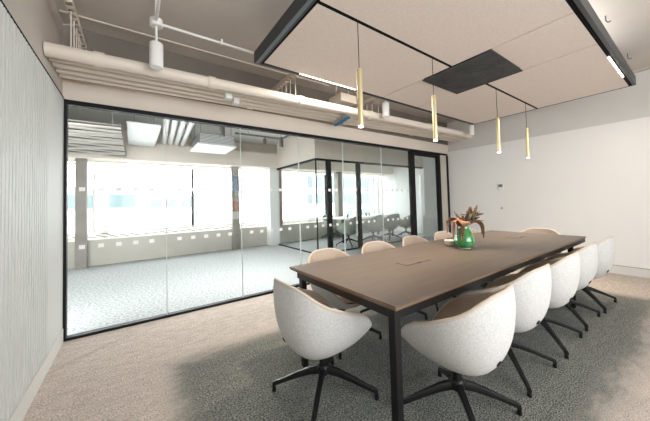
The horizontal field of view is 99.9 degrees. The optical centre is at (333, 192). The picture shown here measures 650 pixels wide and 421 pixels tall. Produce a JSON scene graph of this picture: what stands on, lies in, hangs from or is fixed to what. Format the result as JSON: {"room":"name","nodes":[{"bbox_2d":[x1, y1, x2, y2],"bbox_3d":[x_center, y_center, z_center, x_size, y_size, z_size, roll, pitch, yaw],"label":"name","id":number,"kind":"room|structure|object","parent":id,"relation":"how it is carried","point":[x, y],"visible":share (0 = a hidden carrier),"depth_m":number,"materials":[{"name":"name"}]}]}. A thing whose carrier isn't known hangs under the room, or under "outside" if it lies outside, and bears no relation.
{"room":"office","nodes":[
{"label":"office","id":0,"kind":"room"},
{"bbox_2d":[2,0,62,93],"bbox_3d":[-0.781,-0.268,0.047,0.088,3.070,6.300,0,-2,-36],"label":"wall","id":1,"kind":"structure","parent":0,"point":[40,21],"depth_m":2.03,"materials":[{"name":"beige paint"}]},
{"bbox_2d":[0,1,63,420],"bbox_3d":[-0.732,0.043,0.067,0.012,2.177,6.290,0,-2,-36],"label":"wall panel","id":2,"kind":"object","parent":1,"relation":"attached to","point":[31,104],"visible":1,"depth_m":1.72,"materials":[{"name":"white wood"}]},
{"bbox_2d":[0,0,63,97],"bbox_3d":[-0.761,-1.050,0.104,0.014,0.012,6.300,0,-2,-36],"label":"trim","id":3,"kind":"structure","parent":1,"relation":"attached to","point":[0,0],"depth_m":1.73,"materials":[{"name":"black metal"}]},
{"bbox_2d":[7,328,62,420],"bbox_3d":[-0.697,1.204,0.029,0.018,0.124,6.300,0,-2,-36],"label":"baseboard","id":4,"kind":"structure","parent":1,"relation":"attached to","point":[25,401],"depth_m":1.84,"materials":[{"name":"white wood"}]},
{"bbox_2d":[68,130,383,175],"bbox_3d":[-2.105,-1.087,8.572,10.400,0.780,0.150,0,-2,-36],"label":"wall","id":5,"kind":"structure","parent":0,"point":[248,147],"depth_m":7.97,"materials":[{"name":"beige paint"}]},
{"bbox_2d":[102,164,108,232],"bbox_3d":[-5.371,0.135,6.437,0.120,1.625,0.055,0,-2,-36],"label":"window","id":6,"kind":"structure","parent":5,"relation":"in","point":[105,167],"depth_m":6.42,"materials":[{"name":"white glass"}]},
{"bbox_2d":[68,219,386,268],"bbox_3d":[-1.967,1.320,8.394,10.400,0.530,0.110,0,-2,-36],"label":"wall","id":7,"kind":"structure","parent":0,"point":[110,253],"depth_m":6.93,"materials":[{"name":"beige paint"}]},
{"bbox_2d":[68,141,392,174],"bbox_3d":[-1.924,-0.936,8.325,10.400,0.410,0.550,0,-2,-36],"label":"beam","id":8,"kind":"structure","parent":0,"point":[175,155],"depth_m":7.13,"materials":[{"name":"beige paint"}]},
{"bbox_2d":[62,24,447,155],"bbox_3d":[0.057,-1.290,4.703,6.934,0.758,0.140,0,-2,-36],"label":"wall","id":9,"kind":"structure","parent":0,"point":[77,90],"depth_m":3.49,"materials":[{"name":"beige paint"}]},
{"bbox_2d":[63,99,450,341],"bbox_3d":[0.085,0.241,4.583,6.631,2.312,0.072,0,-2,-36],"label":"glass partition","id":10,"kind":"structure","parent":9,"relation":"in","point":[72,103],"depth_m":3.15,"materials":[{"name":"black"}]},
{"bbox_2d":[408,151,442,235],"bbox_3d":[2.072,0.257,6.008,1.080,2.267,0.091,0,-2,-36],"label":"door","id":11,"kind":"structure","parent":10,"relation":"attached to","point":[411,159],"depth_m":5.79,"materials":[{"name":"black metal"}]},
{"bbox_2d":[440,155,448,231],"bbox_3d":[2.602,0.256,6.419,0.260,2.267,0.050,0,-2,-36],"label":"trim","id":12,"kind":"structure","parent":9,"relation":"attached to","point":[442,158],"depth_m":6.41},
{"bbox_2d":[22,230,649,420],"bbox_3d":[0.944,1.418,4.404,10.400,0.100,11.650,0,-2,-36],"label":"floor","id":13,"kind":"structure","parent":0,"point":[221,362],"depth_m":2.15,"materials":[{"name":"carpet"}]},
{"bbox_2d":[75,158,87,269],"bbox_3d":[-5.341,0.230,5.794,0.180,2.720,0.190,0,-2,-36],"label":"column","id":14,"kind":"structure","parent":13,"relation":"on","point":[81,164],"depth_m":5.72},
{"bbox_2d":[231,167,239,249],"bbox_3d":[-2.753,0.427,7.689,0.195,2.310,0.160,0,-2,-36],"label":"column","id":15,"kind":"structure","parent":13,"relation":"on","point":[235,202],"depth_m":7.63,"materials":[{"name":"grey paint"}]},
{"bbox_2d":[266,168,279,245],"bbox_3d":[-1.829,0.424,8.286,0.300,2.305,0.295,0,-2,-36],"label":"pier","id":16,"kind":"object","parent":13,"relation":"on","point":[272,174],"visible":0.86,"depth_m":8.18,"materials":[{"name":"white paint"}]},
{"bbox_2d":[272,278,378,420],"bbox_3d":[-0.075,0.918,1.773,0.583,0.778,0.593,0,-2,-36],"label":"tub chair","id":17,"kind":"object","parent":13,"relation":"on","point":[308,323],"visible":1,"depth_m":1.55,"materials":[{"name":"beige fabric"}]},
{"bbox_2d":[322,214,341,236],"bbox_3d":[-0.041,1.150,9.315,0.628,0.825,0.618,0,-2,-36],"label":"chair","id":18,"kind":"object","parent":13,"relation":"on","point":[335,221],"visible":0.43,"depth_m":9.33,"materials":[{"name":"black"}]},
{"bbox_2d":[334,172,342,236],"bbox_3d":[0.201,0.416,9.795,0.200,2.310,0.240,0,-2,-36],"label":"column","id":19,"kind":"structure","parent":13,"relation":"on","point":[338,195],"depth_m":9.73,"materials":[{"name":"white paint"}]},
{"bbox_2d":[307,248,381,359],"bbox_3d":[0.077,0.939,2.518,0.593,0.778,0.583,0,-3,-39],"label":"tub chair","id":20,"kind":"object","parent":13,"relation":"on","point":[336,301],"visible":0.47,"depth_m":2.45,"materials":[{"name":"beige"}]},
{"bbox_2d":[336,217,357,247],"bbox_3d":[0.438,1.083,7.730,0.618,0.825,0.629,-3,-2,34],"label":"chair","id":21,"kind":"object","parent":13,"relation":"on","point":[349,228],"visible":0.83,"depth_m":7.49,"materials":[{"name":"black fabric"}]},
{"bbox_2d":[323,214,393,242],"bbox_3d":[0.983,1.159,9.185,2.500,0.740,1.000,0,-2,-36],"label":"meeting table","id":22,"kind":"object","parent":13,"relation":"on","point":[371,215],"visible":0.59,"depth_m":8.79,"materials":[{"name":"white plastic"}]},
{"bbox_2d":[362,215,385,241],"bbox_3d":[1.221,1.080,8.300,0.629,0.825,0.618,0,-3,-42],"label":"chair","id":23,"kind":"object","parent":13,"relation":"on","point":[376,226],"visible":0.92,"depth_m":8.08,"materials":[{"name":"black"}]},
{"bbox_2d":[378,214,401,240],"bbox_3d":[1.809,1.078,8.729,0.628,0.825,0.618,0,-2,-30],"label":"chair","id":24,"kind":"object","parent":13,"relation":"on","point":[390,225],"visible":0.86,"depth_m":8.49,"materials":[{"name":"black"}]},
{"bbox_2d":[360,241,427,319],"bbox_3d":[0.621,0.937,2.914,0.593,0.778,0.583,0,-2,-35],"label":"tub chair","id":25,"kind":"object","parent":13,"relation":"on","point":[371,246],"visible":0.1,"depth_m":3.13,"materials":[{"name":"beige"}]},
{"bbox_2d":[396,215,410,237],"bbox_3d":[2.458,1.076,9.204,0.618,0.825,0.629,-3,-2,31],"label":"chair","id":26,"kind":"object","parent":13,"relation":"on","point":[405,223],"visible":0.62,"depth_m":8.99,"materials":[{"name":"black fabric"}]},
{"bbox_2d":[402,235,457,311],"bbox_3d":[1.163,0.936,3.310,0.593,0.778,0.583,0,-2,-38],"label":"tub chair","id":27,"kind":"object","parent":13,"relation":"on","point":[413,239],"visible":0.07,"depth_m":3.55,"materials":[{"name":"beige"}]},
{"bbox_2d":[289,230,585,420],"bbox_3d":[1.370,0.928,2.727,3.439,0.742,1.098,0,-2,-36],"label":"conference table","id":28,"kind":"object","parent":13,"relation":"on","point":[396,283],"visible":0.92,"depth_m":1.96,"materials":[{"name":"brown wood"}]},
{"bbox_2d":[444,239,455,245],"bbox_3d":[1.251,0.537,2.910,0.132,0.062,0.132,0,-2,-36],"label":"shallow bowl","id":29,"kind":"object","parent":28,"relation":"on","point":[449,242],"visible":0.8,"depth_m":2.87,"materials":[{"name":"grey ceramic"}]},
{"bbox_2d":[454,225,474,248],"bbox_3d":[1.329,0.447,2.768,0.196,0.228,0.196,0,-2,-36],"label":"glass vase","id":30,"kind":"object","parent":28,"relation":"on","point":[468,242],"visible":0.8,"depth_m":2.70,"materials":[{"name":"green glass"}]},
{"bbox_2d":[446,218,468,241],"bbox_3d":[1.251,0.375,2.733,0.153,0.254,0.223,0,-2,-36],"label":"leaf","id":31,"kind":"object","parent":30,"relation":"in","point":[459,222],"visible":1,"depth_m":2.69,"materials":[{"name":"brown plant"}]},
{"bbox_2d":[454,211,472,220],"bbox_3d":[1.327,0.344,2.772,0.170,0.315,0.172,0,-2,-36],"label":"twig","id":32,"kind":"object","parent":30,"relation":"in","point":[467,217],"visible":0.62,"depth_m":2.73,"materials":[{"name":"brown plant"}]},
{"bbox_2d":[460,205,483,222],"bbox_3d":[1.428,0.312,2.807,0.207,0.374,0.275,0,-2,-36],"label":"dried protea","id":33,"kind":"object","parent":30,"relation":"in","point":[475,214],"visible":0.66,"depth_m":2.74,"materials":[{"name":"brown plant"}]},
{"bbox_2d":[469,220,484,237],"bbox_3d":[1.423,0.385,2.746,0.179,0.226,0.088,-2,-2,8],"label":"leaf","id":34,"kind":"object","parent":30,"relation":"in","point":[481,224],"visible":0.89,"depth_m":2.72,"materials":[{"name":"brown plant"}]},
{"bbox_2d":[434,231,485,286],"bbox_3d":[1.706,0.934,3.706,0.593,0.778,0.583,0,-2,-36],"label":"tub chair","id":35,"kind":"object","parent":13,"relation":"on","point":[438,235],"visible":0.09,"depth_m":3.96,"materials":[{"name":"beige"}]},
{"bbox_2d":[401,284,521,420],"bbox_3d":[0.722,0.890,1.592,0.593,0.778,0.583,0,-3,-41],"label":"tub chair","id":36,"kind":"object","parent":13,"relation":"on","point":[469,335],"visible":0.98,"depth_m":1.37,"materials":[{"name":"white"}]},
{"bbox_2d":[470,228,504,281],"bbox_3d":[2.249,0.932,4.102,0.593,0.778,0.584,0,-2,-37],"label":"tub chair","id":37,"kind":"object","parent":13,"relation":"on","point":[473,231],"visible":0.02,"depth_m":4.40,"materials":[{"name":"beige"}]},
{"bbox_2d":[460,263,556,397],"bbox_3d":[1.268,0.890,2.040,0.593,0.778,0.583,0,-2,-36],"label":"tub chair","id":38,"kind":"object","parent":13,"relation":"on","point":[532,289],"visible":0.44,"depth_m":1.78,"materials":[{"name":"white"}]},
{"bbox_2d":[522,228,560,263],"bbox_3d":[2.825,0.906,3.803,0.583,0.778,0.593,0,-2,-36],"label":"tub chair","id":39,"kind":"object","parent":13,"relation":"on","point":[531,230],"visible":0.08,"depth_m":3.96,"materials":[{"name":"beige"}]},
{"bbox_2d":[511,251,582,358],"bbox_3d":[1.819,0.887,2.430,0.593,0.778,0.583,0,-2,-38],"label":"tub chair","id":40,"kind":"object","parent":13,"relation":"on","point":[565,272],"visible":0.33,"depth_m":2.17,"materials":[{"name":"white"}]},
{"bbox_2d":[536,242,600,330],"bbox_3d":[2.367,0.886,2.841,0.593,0.778,0.583,0,-2,-36],"label":"tub chair","id":41,"kind":"object","parent":13,"relation":"on","point":[588,255],"visible":0.28,"depth_m":2.58,"materials":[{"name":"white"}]},
{"bbox_2d":[566,236,616,313],"bbox_3d":[2.902,0.883,3.201,0.593,0.778,0.583,0,-2,-35],"label":"tub chair","id":42,"kind":"object","parent":13,"relation":"on","point":[606,247],"visible":0.28,"depth_m":2.94,"materials":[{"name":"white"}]},
{"bbox_2d":[277,136,422,167],"bbox_3d":[0.633,-1.169,8.560,4.190,0.770,2.100,0,-2,-36],"label":"wall header","id":43,"kind":"structure","parent":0,"point":[309,148],"depth_m":7.33,"materials":[{"name":"beige paint"}]},
{"bbox_2d":[277,158,424,252],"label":"window","id":44,"kind":"structure","parent":43,"relation":"in","point":[313,159],"depth_m":7.05,"materials":[{"name":"black metal"}]},
{"bbox_2d":[279,169,282,225],"bbox_3d":[-1.682,0.145,8.439,0.120,1.745,0.245,0,-2,-36],"label":"pier","id":45,"kind":"object","parent":44,"relation":"attached to","point":[280,171],"visible":0.29,"depth_m":8.35,"materials":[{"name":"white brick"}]},
{"bbox_2d":[325,161,362,247],"bbox_3d":[0.314,0.347,6.977,1.100,2.250,0.108,0,-2,-36],"label":"door","id":46,"kind":"structure","parent":44,"relation":"attached to","point":[358,229],"depth_m":6.75,"materials":[{"name":"black metal"}]},
{"bbox_2d":[54,0,649,145],"bbox_3d":[0.855,-1.774,4.512,10.600,0.150,11.650,0,-2,-36],"label":"ceiling","id":47,"kind":"structure","parent":0,"point":[245,24],"depth_m":2.88,"materials":[{"name":"beige paint"}]},
{"bbox_2d":[64,0,86,49],"bbox_3d":[-2.261,-1.405,2.404,0.060,0.555,0.851,0,-2,-36],"label":"bracket","id":48,"kind":"object","parent":47,"relation":"hanging from","point":[70,5],"visible":0.84,"depth_m":2.30,"materials":[{"name":"beige metal"}]},
{"bbox_2d":[58,73,455,141],"bbox_3d":[0.197,-1.149,4.447,6.669,0.173,0.125,0,-2,-36],"label":"pipe","id":49,"kind":"object","parent":48,"relation":"hanging from","point":[62,75],"visible":0.64,"depth_m":3.25,"materials":[{"name":"beige metal"}]},
{"bbox_2d":[43,41,471,137],"bbox_3d":[0.359,-1.168,3.988,6.391,0.218,0.126,0,-2,-36],"label":"pipe","id":50,"kind":"object","parent":48,"relation":"hanging from","point":[95,58],"visible":0.94,"depth_m":2.75,"materials":[{"name":"beige metal"}]},
{"bbox_2d":[55,67,460,140],"bbox_3d":[0.264,-1.153,4.355,6.669,0.178,0.127,0,-2,-36],"label":"pipe","id":51,"kind":"object","parent":48,"relation":"hanging from","point":[58,70],"visible":0.66,"depth_m":3.10,"materials":[{"name":"beige metal"}]},
{"bbox_2d":[52,61,465,139],"bbox_3d":[0.335,-1.145,4.258,6.669,0.206,0.127,0,-2,-36],"label":"pipe","id":52,"kind":"object","parent":48,"relation":"hanging from","point":[235,99],"visible":0.74,"depth_m":3.03,"materials":[{"name":"beige metal"}]},
{"bbox_2d":[49,57,470,138],"bbox_3d":[0.406,-1.149,4.161,6.669,0.208,0.127,0,-2,-36],"label":"pipe","id":53,"kind":"object","parent":48,"relation":"hanging from","point":[227,95],"visible":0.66,"depth_m":2.99,"materials":[{"name":"beige metal"}]},
{"bbox_2d":[68,112,125,157],"bbox_3d":[-4.459,-1.185,4.426,1.710,0.734,2.750,0,-2,-36],"label":"ceiling baffles","id":54,"kind":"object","parent":47,"relation":"hanging from","point":[84,137],"depth_m":4.39,"materials":[{"name":"grey metal"}]},
{"bbox_2d":[127,118,160,146],"bbox_3d":[-3.747,-1.315,5.375,0.480,0.450,1.900,0,-2,-36],"label":"acoustic panel","id":55,"kind":"object","parent":47,"relation":"hanging from","point":[139,134],"visible":0.86,"depth_m":5.11,"materials":[{"name":"white fabric"}]},
{"bbox_2d":[162,119,169,143],"bbox_3d":[-3.408,-1.364,5.538,0.100,0.360,2.163,0,-2,-33],"label":"ventilation duct","id":56,"kind":"object","parent":47,"relation":"hanging from","point":[167,120],"visible":0.54,"depth_m":5.31,"materials":[{"name":"white metal"}]},
{"bbox_2d":[168,120,177,144],"bbox_3d":[-3.303,-1.364,5.614,0.100,0.360,2.163,0,-2,-33],"label":"ventilation duct","id":57,"kind":"object","parent":47,"relation":"hanging from","point":[174,123],"visible":0.7,"depth_m":5.38,"materials":[{"name":"white metal"}]},
{"bbox_2d":[174,121,186,145],"bbox_3d":[-3.198,-1.365,5.691,0.100,0.360,2.163,0,-2,-33],"label":"ventilation duct","id":58,"kind":"object","parent":47,"relation":"hanging from","point":[182,124],"visible":0.7,"depth_m":5.47,"materials":[{"name":"white metal"}]},
{"bbox_2d":[180,122,194,145],"bbox_3d":[-3.093,-1.365,5.768,0.100,0.360,2.163,0,-2,-33],"label":"ventilation duct","id":59,"kind":"object","parent":47,"relation":"hanging from","point":[190,125],"visible":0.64,"depth_m":5.56,"materials":[{"name":"white metal"}]},
{"bbox_2d":[59,9,328,85],"bbox_3d":[-1.282,-1.662,3.369,3.000,0.018,0.018,0,-2,-36],"label":"pipe","id":60,"kind":"object","parent":47,"relation":"attached to","point":[66,12],"visible":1,"depth_m":3.05,"materials":[{"name":"beige plastic"}]},
{"bbox_2d":[149,0,253,53],"bbox_3d":[0.782,-1.696,0.756,1.944,0.255,5.480,0,-2,-36],"label":"conduit","id":61,"kind":"object","parent":47,"relation":"attached to","point":[154,21],"visible":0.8,"depth_m":2.43,"materials":[{"name":"white plastic"}]},
{"bbox_2d":[149,26,162,69],"bbox_3d":[-1.538,-1.267,2.374,0.104,0.363,0.104,0,-2,-36],"label":"spotlight","id":62,"kind":"object","parent":61,"relation":"hanging from","point":[155,47],"visible":1,"depth_m":2.33,"materials":[{"name":"white plastic"}]},
{"bbox_2d":[190,124,236,153],"bbox_3d":[-2.711,-1.254,6.127,0.780,0.580,0.980,0,-2,-36],"label":"air conditioning unit","id":63,"kind":"object","parent":47,"relation":"hanging from","point":[203,142],"visible":0.94,"depth_m":5.83,"materials":[{"name":"grey metal"}]},
{"bbox_2d":[219,126,224,136],"bbox_3d":[-1.678,-1.241,4.117,0.076,0.800,0.075,0,-2,-36],"label":"spotlight","id":64,"kind":"object","parent":47,"relation":"hanging from","point":[221,129],"visible":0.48,"depth_m":4.08,"materials":[{"name":"grey metal"}]},
{"bbox_2d":[235,131,288,143],"bbox_3d":[-1.343,-1.402,5.983,1.180,0.370,1.445,0,-2,-36],"label":"track","id":65,"kind":"object","parent":47,"relation":"hanging from","point":[237,133],"visible":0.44,"depth_m":6.55,"materials":[{"name":"grey metal"}]},
{"bbox_2d":[279,135,283,146],"bbox_3d":[-0.954,-1.231,4.991,0.076,0.800,0.075,0,-2,-36],"label":"spotlight","id":66,"kind":"object","parent":47,"relation":"hanging from","point":[281,137],"visible":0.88,"depth_m":4.95,"materials":[{"name":"grey metal"}]},
{"bbox_2d":[271,73,295,94],"bbox_3d":[-0.656,-1.425,3.649,0.060,0.521,0.731,0,-2,-36],"label":"bracket","id":67,"kind":"object","parent":47,"relation":"hanging from","point":[289,77],"visible":0.52,"depth_m":3.58,"materials":[{"name":"beige metal"}]},
{"bbox_2d":[329,90,356,106],"bbox_3d":[0.142,-1.506,4.133,0.300,0.370,0.300,0,-2,-36],"label":"enclosure","id":68,"kind":"object","parent":47,"relation":"hanging from","point":[344,99],"visible":0.76,"depth_m":4.03,"materials":[{"name":"beige metal"}]},
{"bbox_2d":[351,97,378,112],"bbox_3d":[0.538,-1.442,4.472,0.060,0.497,0.811,0,-2,-36],"label":"bracket","id":69,"kind":"object","parent":47,"relation":"hanging from","point":[371,99],"visible":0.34,"depth_m":4.41,"materials":[{"name":"beige metal"}]},
{"bbox_2d":[382,100,388,117],"bbox_3d":[0.784,-1.423,4.101,0.104,0.575,0.104,0,-2,-36],"label":"spotlight","id":70,"kind":"object","parent":47,"relation":"hanging from","point":[385,105],"visible":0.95,"depth_m":4.05,"materials":[{"name":"white plastic"}]},
{"bbox_2d":[254,0,635,124],"bbox_3d":[1.612,-1.571,3.229,4.420,0.384,2.185,0,-2,-36],"label":"raft","id":71,"kind":"object","parent":47,"relation":"hanging from","point":[564,52],"visible":0.98,"depth_m":2.65,"materials":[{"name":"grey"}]},
{"bbox_2d":[356,22,363,127],"bbox_3d":[0.210,-0.952,2.195,0.044,0.861,0.044,0,-2,-36],"label":"pendant lamp","id":72,"kind":"object","parent":71,"relation":"hanging from","point":[359,70],"visible":1,"depth_m":2.17,"materials":[{"name":"gold metal"}]},
{"bbox_2d":[431,58,437,141],"bbox_3d":[1.030,-0.955,2.793,0.044,0.861,0.044,0,-2,-36],"label":"pendant lamp","id":73,"kind":"object","parent":71,"relation":"hanging from","point":[434,109],"visible":1,"depth_m":2.77,"materials":[{"name":"gold metal"}]},
{"bbox_2d":[422,49,522,93],"bbox_3d":[1.625,-1.569,3.236,0.784,0.389,0.798,0,-2,-36],"label":"air diffuser","id":74,"kind":"object","parent":71,"relation":"attached to","point":[486,67],"visible":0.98,"depth_m":3.15,"materials":[{"name":"metal"}]},
{"bbox_2d":[496,93,500,152],"bbox_3d":[2.194,-0.958,3.642,0.044,0.861,0.044,0,-2,-36],"label":"pendant lamp","id":75,"kind":"object","parent":71,"relation":"hanging from","point":[497,118],"visible":1,"depth_m":3.62,"materials":[{"name":"gold metal"}]},
{"bbox_2d":[525,103,529,157],"bbox_3d":[3.002,-0.961,4.232,0.044,0.861,0.044,0,-2,-36],"label":"pendant lamp","id":76,"kind":"object","parent":71,"relation":"hanging from","point":[526,128],"visible":1,"depth_m":4.21,"materials":[{"name":"gold metal"}]},
{"bbox_2d":[468,124,473,135],"bbox_3d":[2.769,-1.434,5.487,0.104,0.570,0.104,0,-2,-36],"label":"spotlight","id":77,"kind":"object","parent":47,"relation":"hanging from","point":[470,127],"visible":0.88,"depth_m":5.44,"materials":[{"name":"white plastic"}]},
{"bbox_2d":[375,167,422,232],"bbox_3d":[3.375,-0.047,9.973,0.100,3.070,5.050,0,-2,-36],"label":"wall","id":78,"kind":"structure","parent":0,"point":[394,202],"depth_m":10.93,"materials":[{"name":"white paint"}]},
{"bbox_2d":[93,164,230,233],"bbox_3d":[-4.269,0.134,7.318,3.275,1.625,0.070,0,-2,-36],"label":"window","id":79,"kind":"structure","parent":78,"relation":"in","point":[94,165],"depth_m":7.02,"materials":[{"name":"white plastic"}]},
{"bbox_2d":[68,216,385,242],"bbox_3d":[-2.103,0.997,8.578,10.400,0.135,0.560,0,-2,-36],"label":"window sill","id":80,"kind":"structure","parent":78,"relation":"attached to","point":[98,238],"depth_m":7.03,"materials":[{"name":"white"}]},
{"bbox_2d":[88,226,231,237],"bbox_3d":[-4.004,0.966,6.639,2.942,0.060,0.894,0,-2,-36],"label":"vent grille","id":81,"kind":"object","parent":80,"relation":"attached to","point":[190,229],"depth_m":6.82,"materials":[{"name":"grey metal"}]},
{"bbox_2d":[240,223,266,226],"bbox_3d":[-2.288,0.960,7.878,0.907,0.060,0.808,0,-2,-36],"label":"vent grille","id":82,"kind":"object","parent":80,"relation":"attached to","point":[258,223],"depth_m":8.31,"materials":[{"name":"grey metal"}]},
{"bbox_2d":[283,219,321,223],"bbox_3d":[-1.017,0.959,8.884,1.672,0.060,0.811,0,-2,-36],"label":"vent grille","id":83,"kind":"object","parent":80,"relation":"attached to","point":[313,219],"depth_m":9.26,"materials":[{"name":"grey metal"}]},
{"bbox_2d":[240,170,266,222],"bbox_3d":[-2.418,0.128,8.668,1.015,1.625,0.070,0,-2,-36],"label":"window","id":84,"kind":"structure","parent":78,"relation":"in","point":[242,171],"depth_m":8.39,"materials":[{"name":"white plastic"}]},
{"bbox_2d":[284,172,378,219],"bbox_3d":[0.146,0.120,10.539,4.405,1.625,0.070,0,-2,-36],"label":"window","id":85,"kind":"structure","parent":78,"relation":"in","point":[285,173],"depth_m":10.19,"materials":[{"name":"white plastic"}]},
{"bbox_2d":[421,157,437,237],"bbox_3d":[3.310,-0.071,9.214,0.900,3.070,0.120,0,-2,-36],"label":"wall pier","id":86,"kind":"object","parent":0,"point":[428,173],"visible":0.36,"depth_m":9.03,"materials":[{"name":"white paint"}]},
{"bbox_2d":[447,69,649,268],"bbox_3d":[4.705,-0.286,4.049,0.200,3.070,6.300,0,-2,-36],"label":"wall","id":87,"kind":"structure","parent":0,"point":[593,183],"depth_m":4.72,"materials":[{"name":"white paint"}]},
{"bbox_2d":[498,184,503,189],"bbox_3d":[3.436,-0.115,5.598,0.024,0.135,0.110,0,-2,-36],"label":"thermostat","id":88,"kind":"object","parent":87,"relation":"attached to","point":[500,186],"visible":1,"depth_m":5.58,"materials":[{"name":"white plastic"}]},
{"bbox_2d":[451,67,649,121],"bbox_3d":[4.609,-1.815,3.970,0.080,0.015,6.150,0,-2,-36],"label":"trim","id":89,"kind":"structure","parent":87,"relation":"attached to","point":[646,68],"depth_m":4.03,"materials":[{"name":"beige paint"}]},
{"bbox_2d":[608,265,649,277],"bbox_3d":[4.675,1.186,3.947,0.036,0.124,6.300,0,-2,-36],"label":"baseboard","id":90,"kind":"structure","parent":87,"relation":"attached to","point":[630,271],"depth_m":4.14,"materials":[{"name":"white"}]},
{"label":"outside","id":91,"kind":"structure","parent":0,"visible":0},
{"bbox_3d":[-9.548,6.895,37.646,110.000,0.200,54.650,0,-2,-36],"label":"ground","id":92,"kind":"structure","parent":91,"visible":0},
{"bbox_2d":[68,187,139,210],"bbox_3d":[-17.651,3.109,21.165,4.300,6.700,6.050,0,-2,-36],"label":"office building","id":93,"kind":"structure","parent":92,"relation":"on","point":[126,199],"depth_m":19.23,"materials":[{"name":"teal glass"}]},
{"bbox_2d":[144,194,194,208],"bbox_3d":[-19.457,3.585,32.211,4.400,6.600,8.050,0,-2,-36],"label":"office building","id":94,"kind":"structure","parent":92,"relation":"on","point":[151,201],"depth_m":28.96,"materials":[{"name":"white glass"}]},
{"bbox_2d":[282,171,375,214],"bbox_3d":[2.216,1.209,37.615,19.000,10.500,9.050,0,-2,-36],"label":"office building","id":95,"kind":"structure","parent":92,"relation":"on","point":[307,181],"depth_m":31.41,"materials":[{"name":"blue glass"}]},
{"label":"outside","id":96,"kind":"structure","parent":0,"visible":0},
{"bbox_3d":[-8.568,2.303,10.829,28.000,0.300,5.500,0,-2,-36],"label":"terrace","id":97,"kind":"object","parent":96,"visible":0},
{"bbox_2d":[68,203,346,233],"bbox_3d":[-10.266,1.704,13.154,28.000,1.750,0.200,0,-2,-36],"label":"parapet","id":98,"kind":"object","parent":97,"relation":"on","point":[132,214],"visible":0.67,"depth_m":14.58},
{"bbox_2d":[68,208,373,231],"bbox_3d":[-7.447,1.553,10.139,25.000,1.090,0.040,0,-2,-36],"label":"balustrade","id":99,"kind":"object","parent":97,"relation":"on","point":[362,208],"visible":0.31,"depth_m":11.59,"materials":[{"name":"white plastic"}]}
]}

